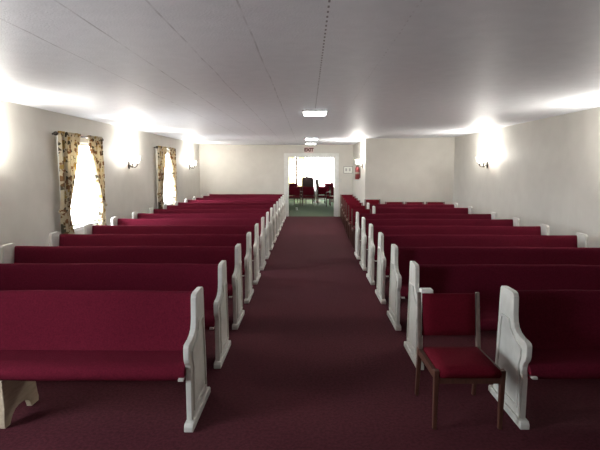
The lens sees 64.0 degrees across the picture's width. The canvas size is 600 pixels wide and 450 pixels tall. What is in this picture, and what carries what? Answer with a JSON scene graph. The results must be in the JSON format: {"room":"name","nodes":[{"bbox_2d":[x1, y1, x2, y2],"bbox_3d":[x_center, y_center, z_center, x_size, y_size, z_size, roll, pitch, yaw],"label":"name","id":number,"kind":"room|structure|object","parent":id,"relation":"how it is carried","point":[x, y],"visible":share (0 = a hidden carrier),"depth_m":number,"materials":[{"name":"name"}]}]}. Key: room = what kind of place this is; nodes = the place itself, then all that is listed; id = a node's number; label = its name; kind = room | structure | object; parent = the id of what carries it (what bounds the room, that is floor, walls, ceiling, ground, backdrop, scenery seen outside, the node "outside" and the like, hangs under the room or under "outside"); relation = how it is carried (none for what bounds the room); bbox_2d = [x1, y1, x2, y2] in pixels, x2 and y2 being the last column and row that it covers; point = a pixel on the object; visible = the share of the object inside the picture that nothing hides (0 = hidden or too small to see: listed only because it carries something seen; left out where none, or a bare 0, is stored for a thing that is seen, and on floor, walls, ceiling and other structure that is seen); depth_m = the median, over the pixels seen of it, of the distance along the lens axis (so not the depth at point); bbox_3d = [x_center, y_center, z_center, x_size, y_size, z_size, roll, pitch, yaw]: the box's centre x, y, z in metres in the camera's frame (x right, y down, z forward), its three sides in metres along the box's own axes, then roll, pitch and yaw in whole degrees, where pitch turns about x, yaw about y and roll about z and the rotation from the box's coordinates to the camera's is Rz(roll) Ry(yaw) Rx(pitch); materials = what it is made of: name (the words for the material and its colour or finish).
{"room":"house of worship","nodes":[
{"label":"house of worship","id":0,"kind":"room"},
{"bbox_2d":[0,100,199,262],"bbox_3d":[-3.951,-0.533,7.693,0.140,2.845,20.480,0,7,1],"label":"wall","id":1,"kind":"structure","parent":0,"point":[29,173],"depth_m":7.53,"materials":[{"name":"white paint"}]},
{"bbox_2d":[56,136,97,231],"bbox_3d":[-3.893,-0.748,8.503,0.170,1.620,1.580,0,7,1],"label":"window","id":2,"kind":"structure","parent":1,"relation":"in","point":[83,141],"depth_m":8.96,"materials":[{"name":"white paint"}]},
{"bbox_2d":[52,131,103,140],"bbox_3d":[-3.798,-1.513,8.244,0.145,0.070,1.750,0,7,1],"label":"curtain rod","id":3,"kind":"object","parent":1,"relation":"attached to","point":[55,133],"visible":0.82,"depth_m":7.54,"materials":[{"name":"brown metal"}]},
{"bbox_2d":[57,131,80,233],"bbox_3d":[-3.756,-0.499,7.910,0.168,2.026,0.772,0,7,1],"label":"curtain","id":4,"kind":"object","parent":3,"relation":"hanging from","point":[68,146],"visible":0.84,"depth_m":7.70,"materials":[{"name":"fabric"}]},
{"bbox_2d":[87,135,107,224],"bbox_3d":[-3.720,-0.614,8.881,0.167,2.026,0.580,-1,7,-6],"label":"curtain","id":5,"kind":"object","parent":3,"relation":"hanging from","point":[95,143],"visible":0.82,"depth_m":8.92,"materials":[{"name":"fabric"}]},
{"bbox_2d":[128,156,139,168],"bbox_3d":[-3.724,-1.388,10.720,0.218,0.281,0.444,0,7,1],"label":"wall sconce","id":6,"kind":"object","parent":1,"relation":"attached to","point":[132,158],"visible":1,"depth_m":10.69,"materials":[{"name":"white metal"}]},
{"bbox_2d":[156,149,172,207],"bbox_3d":[-3.815,-1.340,13.487,0.170,1.620,1.580,0,7,1],"label":"window","id":7,"kind":"structure","parent":1,"relation":"in","point":[170,187],"depth_m":14.10,"materials":[{"name":"white paint"}]},
{"bbox_2d":[189,161,196,168],"bbox_3d":[-3.638,-2.013,16.234,0.218,0.281,0.444,0,7,1],"label":"wall sconce","id":8,"kind":"object","parent":1,"relation":"attached to","point":[192,162],"visible":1,"depth_m":16.20,"materials":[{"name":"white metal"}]},
{"bbox_3d":[-3.720,-2.105,13.228,0.145,0.070,1.750,0,7,1],"label":"curtain rod","id":9,"kind":"object","parent":1,"relation":"attached to","visible":0},
{"bbox_2d":[157,146,166,208],"bbox_3d":[-3.678,-1.091,12.894,0.168,2.026,0.772,0,7,1],"label":"curtain","id":10,"kind":"object","parent":9,"relation":"hanging from","point":[162,150],"visible":0.82,"depth_m":12.65,"materials":[{"name":"fabric"}]},
{"bbox_2d":[169,147,177,204],"bbox_3d":[-3.642,-1.206,13.865,0.167,2.026,0.580,-1,7,-6],"label":"curtain","id":11,"kind":"object","parent":9,"relation":"hanging from","point":[172,152],"visible":0.82,"depth_m":13.89,"materials":[{"name":"fabric"}]},
{"bbox_2d":[199,144,352,215],"bbox_3d":[0.399,-1.741,17.865,8.520,2.845,0.140,0,7,1],"label":"wall","id":12,"kind":"structure","parent":0,"point":[224,169],"depth_m":17.78,"materials":[{"name":"white paint"}]},
{"bbox_2d":[304,147,313,152],"bbox_3d":[0.332,-2.758,17.647,0.345,0.215,0.056,0,7,1],"label":"exit sign","id":13,"kind":"object","parent":12,"relation":"attached to","point":[306,149],"visible":1,"depth_m":17.62,"materials":[{"name":"white plastic"}]},
{"bbox_2d":[284,153,338,216],"bbox_3d":[0.423,-1.491,17.895,2.030,2.340,0.190,0,7,1],"label":"door frame","id":14,"kind":"structure","parent":12,"relation":"in","point":[286,155],"depth_m":17.75,"materials":[{"name":"white paint"}]},
{"bbox_2d":[343,166,352,172],"bbox_3d":[1.777,-2.035,17.727,0.340,0.256,0.022,0,7,1],"label":"picture frame","id":15,"kind":"object","parent":12,"relation":"attached to","point":[347,169],"visible":1,"depth_m":17.73,"materials":[{"name":"white paper"}]},
{"bbox_2d":[0,0,599,144],"bbox_3d":[0.238,-1.864,7.470,8.520,0.250,20.760,0,7,1],"label":"ceiling","id":16,"kind":"structure","parent":0,"point":[220,72],"depth_m":3.98,"materials":[{"name":"white paint"}]},
{"bbox_2d":[302,110,327,115],"bbox_3d":[0.225,-1.692,7.248,0.370,0.040,0.480,0,7,1],"label":"recessed light","id":17,"kind":"object","parent":16,"relation":"in","point":[305,112],"visible":1,"depth_m":7.04,"materials":[{"name":"white plastic"}]},
{"bbox_2d":[0,199,599,449],"bbox_3d":[0.694,0.364,12.622,9.680,0.100,30.480,0,7,1],"label":"floor","id":18,"kind":"structure","parent":0,"point":[314,360],"depth_m":3.84,"materials":[{"name":"red carpet"}]},
{"bbox_2d":[0,287,210,431],"bbox_3d":[-2.125,0.934,3.546,2.797,0.908,0.615,0,7,1],"label":"pew","id":19,"kind":"object","parent":18,"relation":"on","point":[46,335],"visible":1,"depth_m":3.62,"materials":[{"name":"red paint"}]},
{"bbox_2d":[0,260,230,368],"bbox_3d":[-2.109,0.811,4.588,2.797,0.908,0.615,0,7,1],"label":"pew","id":20,"kind":"object","parent":18,"relation":"on","point":[13,276],"visible":0.52,"depth_m":4.69,"materials":[{"name":"red fabric"}]},
{"bbox_2d":[0,243,244,329],"bbox_3d":[-2.092,0.687,5.631,2.797,0.908,0.615,0,7,1],"label":"pew","id":21,"kind":"object","parent":18,"relation":"on","point":[10,253],"visible":0.44,"depth_m":5.74,"materials":[{"name":"red fabric"}]},
{"bbox_2d":[49,231,253,303],"bbox_3d":[-2.076,0.563,6.673,2.797,0.908,0.615,0,7,1],"label":"pew","id":22,"kind":"object","parent":18,"relation":"on","point":[55,238],"visible":0.43,"depth_m":6.78,"materials":[{"name":"red fabric"}]},
{"bbox_2d":[84,223,260,284],"bbox_3d":[-2.060,0.439,7.716,2.797,0.908,0.615,0,7,1],"label":"pew","id":23,"kind":"object","parent":18,"relation":"on","point":[89,228],"visible":0.37,"depth_m":7.82,"materials":[{"name":"red fabric"}]},
{"bbox_2d":[111,217,265,269],"bbox_3d":[-2.043,0.315,8.758,2.797,0.908,0.615,0,7,1],"label":"pew","id":24,"kind":"object","parent":18,"relation":"on","point":[115,221],"visible":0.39,"depth_m":8.87,"materials":[{"name":"red fabric"}]},
{"bbox_2d":[132,211,269,258],"bbox_3d":[-2.027,0.192,9.801,2.797,0.908,0.615,0,7,1],"label":"pew","id":25,"kind":"object","parent":18,"relation":"on","point":[135,215],"visible":0.37,"depth_m":9.91,"materials":[{"name":"red fabric"}]},
{"bbox_2d":[149,207,273,249],"bbox_3d":[-2.011,0.068,10.844,2.797,0.908,0.615,0,7,1],"label":"pew","id":26,"kind":"object","parent":18,"relation":"on","point":[151,210],"visible":0.33,"depth_m":10.95,"materials":[{"name":"red fabric"}]},
{"bbox_2d":[163,204,276,242],"bbox_3d":[-1.994,-0.056,11.886,2.797,0.908,0.615,0,7,1],"label":"pew","id":27,"kind":"object","parent":18,"relation":"on","point":[165,206],"visible":0.27,"depth_m":12.00,"materials":[{"name":"red fabric"}]},
{"bbox_2d":[175,201,278,236],"bbox_3d":[-1.978,-0.180,12.929,2.797,0.908,0.615,0,7,1],"label":"pew","id":28,"kind":"object","parent":18,"relation":"on","point":[177,203],"visible":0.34,"depth_m":13.04,"materials":[{"name":"red fabric"}]},
{"bbox_2d":[185,199,280,230],"bbox_3d":[-1.962,-0.304,13.971,2.797,0.908,0.615,0,7,1],"label":"pew","id":29,"kind":"object","parent":18,"relation":"on","point":[186,200],"visible":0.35,"depth_m":14.08,"materials":[{"name":"red fabric"}]},
{"bbox_2d":[193,196,282,226],"bbox_3d":[-1.946,-0.427,15.014,2.797,0.908,0.615,0,7,1],"label":"pew","id":30,"kind":"object","parent":18,"relation":"on","point":[194,198],"visible":0.28,"depth_m":15.12,"materials":[{"name":"red fabric"}]},
{"bbox_2d":[201,195,284,222],"bbox_3d":[-1.929,-0.551,16.056,2.797,0.908,0.615,0,7,1],"label":"pew","id":31,"kind":"object","parent":18,"relation":"on","point":[202,196],"visible":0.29,"depth_m":16.17,"materials":[{"name":"red fabric"}]},
{"bbox_2d":[207,193,285,219],"bbox_3d":[-1.913,-0.675,17.099,2.797,0.908,0.615,0,7,1],"label":"pew","id":32,"kind":"object","parent":18,"relation":"on","point":[208,194],"visible":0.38,"depth_m":17.21,"materials":[{"name":"red fabric"}]},
{"bbox_2d":[289,183,297,202],"bbox_3d":[-0.364,-1.651,24.857,0.540,1.020,0.538,0,7,1],"label":"armchair","id":33,"kind":"object","parent":18,"relation":"on","point":[290,184],"visible":0.14,"depth_m":25.03,"materials":[{"name":"red fabric"}]},
{"bbox_2d":[289,187,300,204],"bbox_3d":[-0.283,-1.372,23.005,0.675,0.903,0.598,0,7,1],"label":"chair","id":34,"kind":"object","parent":18,"relation":"on","point":[292,190],"visible":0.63,"depth_m":23.20,"materials":[{"name":"fabric"}]},
{"bbox_2d":[293,186,306,203],"bbox_3d":[0.009,-1.466,23.795,0.675,0.903,0.598,0,7,1],"label":"armchair","id":35,"kind":"object","parent":18,"relation":"on","point":[294,186],"visible":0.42,"depth_m":24.00,"materials":[{"name":"brown wood"}]},
{"bbox_2d":[302,177,313,203],"bbox_3d":[0.401,-1.777,24.523,0.620,1.345,0.570,0,7,1],"label":"chair","id":36,"kind":"object","parent":18,"relation":"on","point":[306,181],"visible":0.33,"depth_m":24.66,"materials":[{"name":"brown leather"}]},
{"bbox_2d":[301,187,315,205],"bbox_3d":[0.408,-1.377,23.044,0.675,0.903,0.598,0,7,1],"label":"armchair","id":37,"kind":"object","parent":18,"relation":"on","point":[305,190],"visible":0.94,"depth_m":23.24,"materials":[{"name":"red fabric"}]},
{"bbox_2d":[315,179,318,202],"bbox_3d":[0.848,-1.764,24.956,0.280,1.218,0.240,0,7,1],"label":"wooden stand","id":38,"kind":"object","parent":18,"relation":"on","point":[316,180],"visible":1,"depth_m":24.91,"materials":[{"name":"brown wood"}]},
{"bbox_2d":[317,186,329,204],"bbox_3d":[1.165,-1.435,23.529,0.675,0.903,0.598,0,7,1],"label":"armchair","id":39,"kind":"object","parent":18,"relation":"on","point":[320,189],"visible":0.85,"depth_m":23.73,"materials":[{"name":"red fabric"}]},
{"bbox_2d":[324,183,333,202],"bbox_3d":[1.504,-1.636,24.729,0.540,1.020,0.538,0,7,1],"label":"armchair","id":40,"kind":"object","parent":18,"relation":"on","point":[325,184],"visible":0.26,"depth_m":24.90,"materials":[{"name":"red fabric"}]},
{"bbox_2d":[326,187,333,206],"bbox_3d":[1.612,-1.319,22.553,0.675,0.903,0.598,3,7,25],"label":"armchair","id":41,"kind":"object","parent":18,"relation":"on","point":[331,191],"visible":0.51,"depth_m":22.79,"materials":[{"name":"red fabric"}]},
{"bbox_2d":[340,194,352,218],"bbox_3d":[1.685,-0.652,17.141,0.468,0.855,0.546,0,7,1],"label":"upholstered chair","id":42,"kind":"object","parent":18,"relation":"on","point":[340,194],"visible":0.41,"depth_m":17.33,"materials":[{"name":"red fabric"}]},
{"bbox_2d":[342,196,354,216],"bbox_3d":[1.643,-0.522,16.050,0.468,0.855,0.546,0,7,1],"label":"upholstered chair","id":43,"kind":"object","parent":18,"relation":"on","point":[342,196],"visible":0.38,"depth_m":16.24,"materials":[{"name":"red fabric"}]},
{"bbox_2d":[343,198,357,224],"bbox_3d":[1.598,-0.404,15.057,0.468,0.855,0.546,0,7,1],"label":"upholstered chair","id":44,"kind":"object","parent":18,"relation":"on","point":[344,199],"visible":0.3,"depth_m":15.24,"materials":[{"name":"red fabric"}]},
{"bbox_2d":[344,200,359,228],"bbox_3d":[1.552,-0.286,14.065,0.468,0.855,0.546,0,7,1],"label":"upholstered chair","id":45,"kind":"object","parent":18,"relation":"on","point":[347,201],"visible":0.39,"depth_m":14.25,"materials":[{"name":"red fabric"}]},
{"bbox_2d":[346,202,362,235],"bbox_3d":[1.502,-0.169,13.072,0.468,0.855,0.546,0,7,1],"label":"upholstered chair","id":46,"kind":"object","parent":18,"relation":"on","point":[347,204],"visible":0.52,"depth_m":13.25,"materials":[{"name":"red fabric"}]},
{"bbox_2d":[348,205,365,240],"bbox_3d":[1.461,-0.051,12.080,0.468,0.855,0.546,0,7,1],"label":"upholstered chair","id":47,"kind":"object","parent":18,"relation":"on","point":[350,208],"visible":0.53,"depth_m":12.26,"materials":[{"name":"red fabric"}]},
{"bbox_2d":[351,209,370,247],"bbox_3d":[1.435,0.073,11.037,0.468,0.855,0.546,0,7,1],"label":"upholstered chair","id":48,"kind":"object","parent":18,"relation":"on","point":[361,211],"visible":0.44,"depth_m":11.22,"materials":[{"name":"fabric"}]},
{"bbox_2d":[364,199,379,208],"bbox_3d":[2.081,-0.261,13.623,0.458,0.908,0.538,0,7,1],"label":"upholstered chair","id":49,"kind":"object","parent":18,"relation":"on","point":[366,201],"visible":0.16,"depth_m":13.80,"materials":[{"name":"fabric"}]},
{"bbox_2d":[385,202,403,203],"bbox_3d":[2.711,-0.227,13.634,0.537,0.838,0.511,0,7,1],"label":"upholstered chair","id":50,"kind":"object","parent":18,"relation":"on","point":[385,202],"visible":0.11,"depth_m":13.80,"materials":[{"name":"red fabric"}]},
{"bbox_2d":[367,203,457,213],"bbox_3d":[2.883,-0.110,12.337,2.327,0.908,0.615,0,7,1],"label":"pew","id":51,"kind":"object","parent":18,"relation":"on","point":[455,205],"visible":0.14,"depth_m":12.45,"materials":[{"name":"red fabric"}]},
{"bbox_2d":[405,202,423,203],"bbox_3d":[3.296,-0.226,13.625,0.537,0.838,0.511,0,7,1],"label":"upholstered chair","id":52,"kind":"object","parent":18,"relation":"on","point":[405,202],"visible":0.15,"depth_m":13.79,"materials":[{"name":"red fabric"}]},
{"bbox_2d":[372,206,472,213],"bbox_3d":[2.866,0.019,11.255,2.327,0.908,0.615,0,7,1],"label":"pew","id":53,"kind":"object","parent":18,"relation":"on","point":[404,210],"visible":0.2,"depth_m":11.37,"materials":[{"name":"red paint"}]},
{"bbox_2d":[354,212,496,258],"bbox_3d":[2.550,0.200,9.731,2.832,0.908,0.615,0,7,1],"label":"pew","id":54,"kind":"object","parent":18,"relation":"on","point":[493,215],"visible":0.35,"depth_m":9.84,"materials":[{"name":"red fabric"}]},
{"bbox_2d":[426,202,444,203],"bbox_3d":[3.891,-0.225,13.616,0.537,0.838,0.511,0,7,1],"label":"upholstered chair","id":55,"kind":"object","parent":18,"relation":"on","point":[426,202],"visible":0.11,"depth_m":13.78,"materials":[{"name":"red fabric"}]},
{"bbox_2d":[359,217,519,270],"bbox_3d":[2.534,0.324,8.688,2.832,0.908,0.615,0,7,1],"label":"pew","id":56,"kind":"object","parent":18,"relation":"on","point":[514,221],"visible":0.33,"depth_m":8.80,"materials":[{"name":"red fabric"}]},
{"bbox_2d":[366,224,548,284],"bbox_3d":[2.517,0.448,7.646,2.832,0.908,0.615,0,7,1],"label":"pew","id":57,"kind":"object","parent":18,"relation":"on","point":[543,229],"visible":0.38,"depth_m":7.75,"materials":[{"name":"red fabric"}]},
{"bbox_2d":[415,292,505,429],"bbox_3d":[1.160,0.972,3.536,0.488,0.838,0.568,0,7,0],"label":"upholstered chair","id":58,"kind":"object","parent":18,"relation":"on","point":[441,313],"visible":1,"depth_m":3.72,"materials":[{"name":"fabric"}]},
{"bbox_2d":[375,232,587,303],"bbox_3d":[2.501,0.571,6.603,2.832,0.908,0.615,0,7,1],"label":"pew","id":59,"kind":"object","parent":18,"relation":"on","point":[580,239],"visible":0.35,"depth_m":6.71,"materials":[{"name":"red fabric"}]},
{"bbox_2d":[387,244,599,330],"bbox_3d":[2.485,0.695,5.560,2.832,0.908,0.615,0,7,1],"label":"pew","id":60,"kind":"object","parent":18,"relation":"on","point":[401,257],"visible":0.5,"depth_m":5.67,"materials":[{"name":"red fabric"}]},
{"bbox_2d":[404,261,599,369],"bbox_3d":[2.468,0.819,4.518,2.832,0.908,0.615,0,7,1],"label":"pew","id":61,"kind":"object","parent":18,"relation":"on","point":[485,279],"visible":0.4,"depth_m":4.63,"materials":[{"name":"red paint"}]},
{"bbox_2d":[419,288,432,301],"bbox_3d":[1.122,0.623,4.271,0.105,0.114,0.090,0,7,1],"label":"tissue box","id":62,"kind":"object","parent":61,"relation":"on","point":[422,290],"visible":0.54,"depth_m":4.23,"materials":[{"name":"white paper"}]},
{"bbox_2d":[488,286,599,429],"bbox_3d":[2.699,0.935,3.541,2.340,0.908,0.615,0,7,1],"label":"pew","id":63,"kind":"object","parent":18,"relation":"on","point":[542,334],"visible":0.98,"depth_m":3.63,"materials":[{"name":"red fabric"}]},
{"bbox_2d":[289,195,328,199],"bbox_3d":[0.929,-2.787,27.522,9.680,2.645,0.140,0,7,1],"label":"wall","id":64,"kind":"structure","parent":0,"point":[289,195],"depth_m":27.61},
{"bbox_2d":[295,157,307,182],"bbox_3d":[0.829,-2.987,27.485,6.120,2.030,0.170,0,7,1],"label":"window","id":65,"kind":"structure","parent":64,"relation":"in","point":[296,158],"depth_m":27.40,"materials":[{"name":"grey wood"}]},
{"bbox_3d":[0.826,-3.952,27.174,6.200,0.030,0.030,0,7,1],"label":"curtain rod","id":66,"kind":"object","parent":64,"relation":"attached to","visible":0},
{"bbox_2d":[289,157,294,182],"bbox_3d":[-1.228,-2.821,27.360,1.891,2.250,0.061,0,7,1],"label":"sheer curtain","id":67,"kind":"object","parent":66,"relation":"hanging from","point":[291,159],"visible":0.14,"depth_m":27.31,"materials":[{"name":"beige fabric"}]},
{"bbox_2d":[298,157,305,194],"bbox_3d":[0.095,-2.814,27.300,0.442,2.250,0.058,0,7,1],"label":"sheer curtain","id":68,"kind":"object","parent":66,"relation":"hanging from","point":[301,160],"visible":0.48,"depth_m":27.26,"materials":[{"name":"beige fabric"}]},
{"bbox_2d":[308,157,333,194],"bbox_3d":[2.150,-2.812,27.285,3.351,2.250,0.106,0,7,1],"label":"sheer curtain","id":69,"kind":"object","parent":66,"relation":"hanging from","point":[321,168],"visible":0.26,"depth_m":27.28,"materials":[{"name":"white fabric"}]},
{"bbox_2d":[353,137,454,205],"bbox_3d":[3.277,-1.503,15.860,2.700,2.845,3.810,0,7,1],"label":"wall","id":70,"kind":"structure","parent":0,"point":[404,170],"depth_m":13.94,"materials":[{"name":"white paint"}]},
{"bbox_2d":[355,166,360,178],"bbox_3d":[1.810,-1.708,15.214,0.195,0.524,0.195,5,8,35],"label":"fire extinguisher","id":71,"kind":"object","parent":70,"relation":"attached to","point":[357,170],"visible":0.82,"depth_m":15.19,"materials":[{"name":"red paint"}]},
{"bbox_2d":[355,159,362,168],"bbox_3d":[1.800,-1.850,14.608,0.218,0.281,0.444,0,7,1],"label":"wall sconce","id":72,"kind":"object","parent":70,"relation":"attached to","point":[356,160],"visible":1,"depth_m":14.44,"materials":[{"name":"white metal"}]},
{"bbox_2d":[453,107,599,247],"bbox_3d":[4.399,-0.293,5.672,0.140,2.845,16.670,0,7,1],"label":"wall","id":73,"kind":"structure","parent":0,"point":[546,171],"depth_m":8.77,"materials":[{"name":"white paint"}]},
{"bbox_2d":[477,156,487,167],"bbox_3d":[4.308,-1.466,11.290,0.218,0.281,0.444,0,7,1],"label":"wall sconce","id":74,"kind":"object","parent":73,"relation":"attached to","point":[483,158],"visible":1,"depth_m":11.26,"materials":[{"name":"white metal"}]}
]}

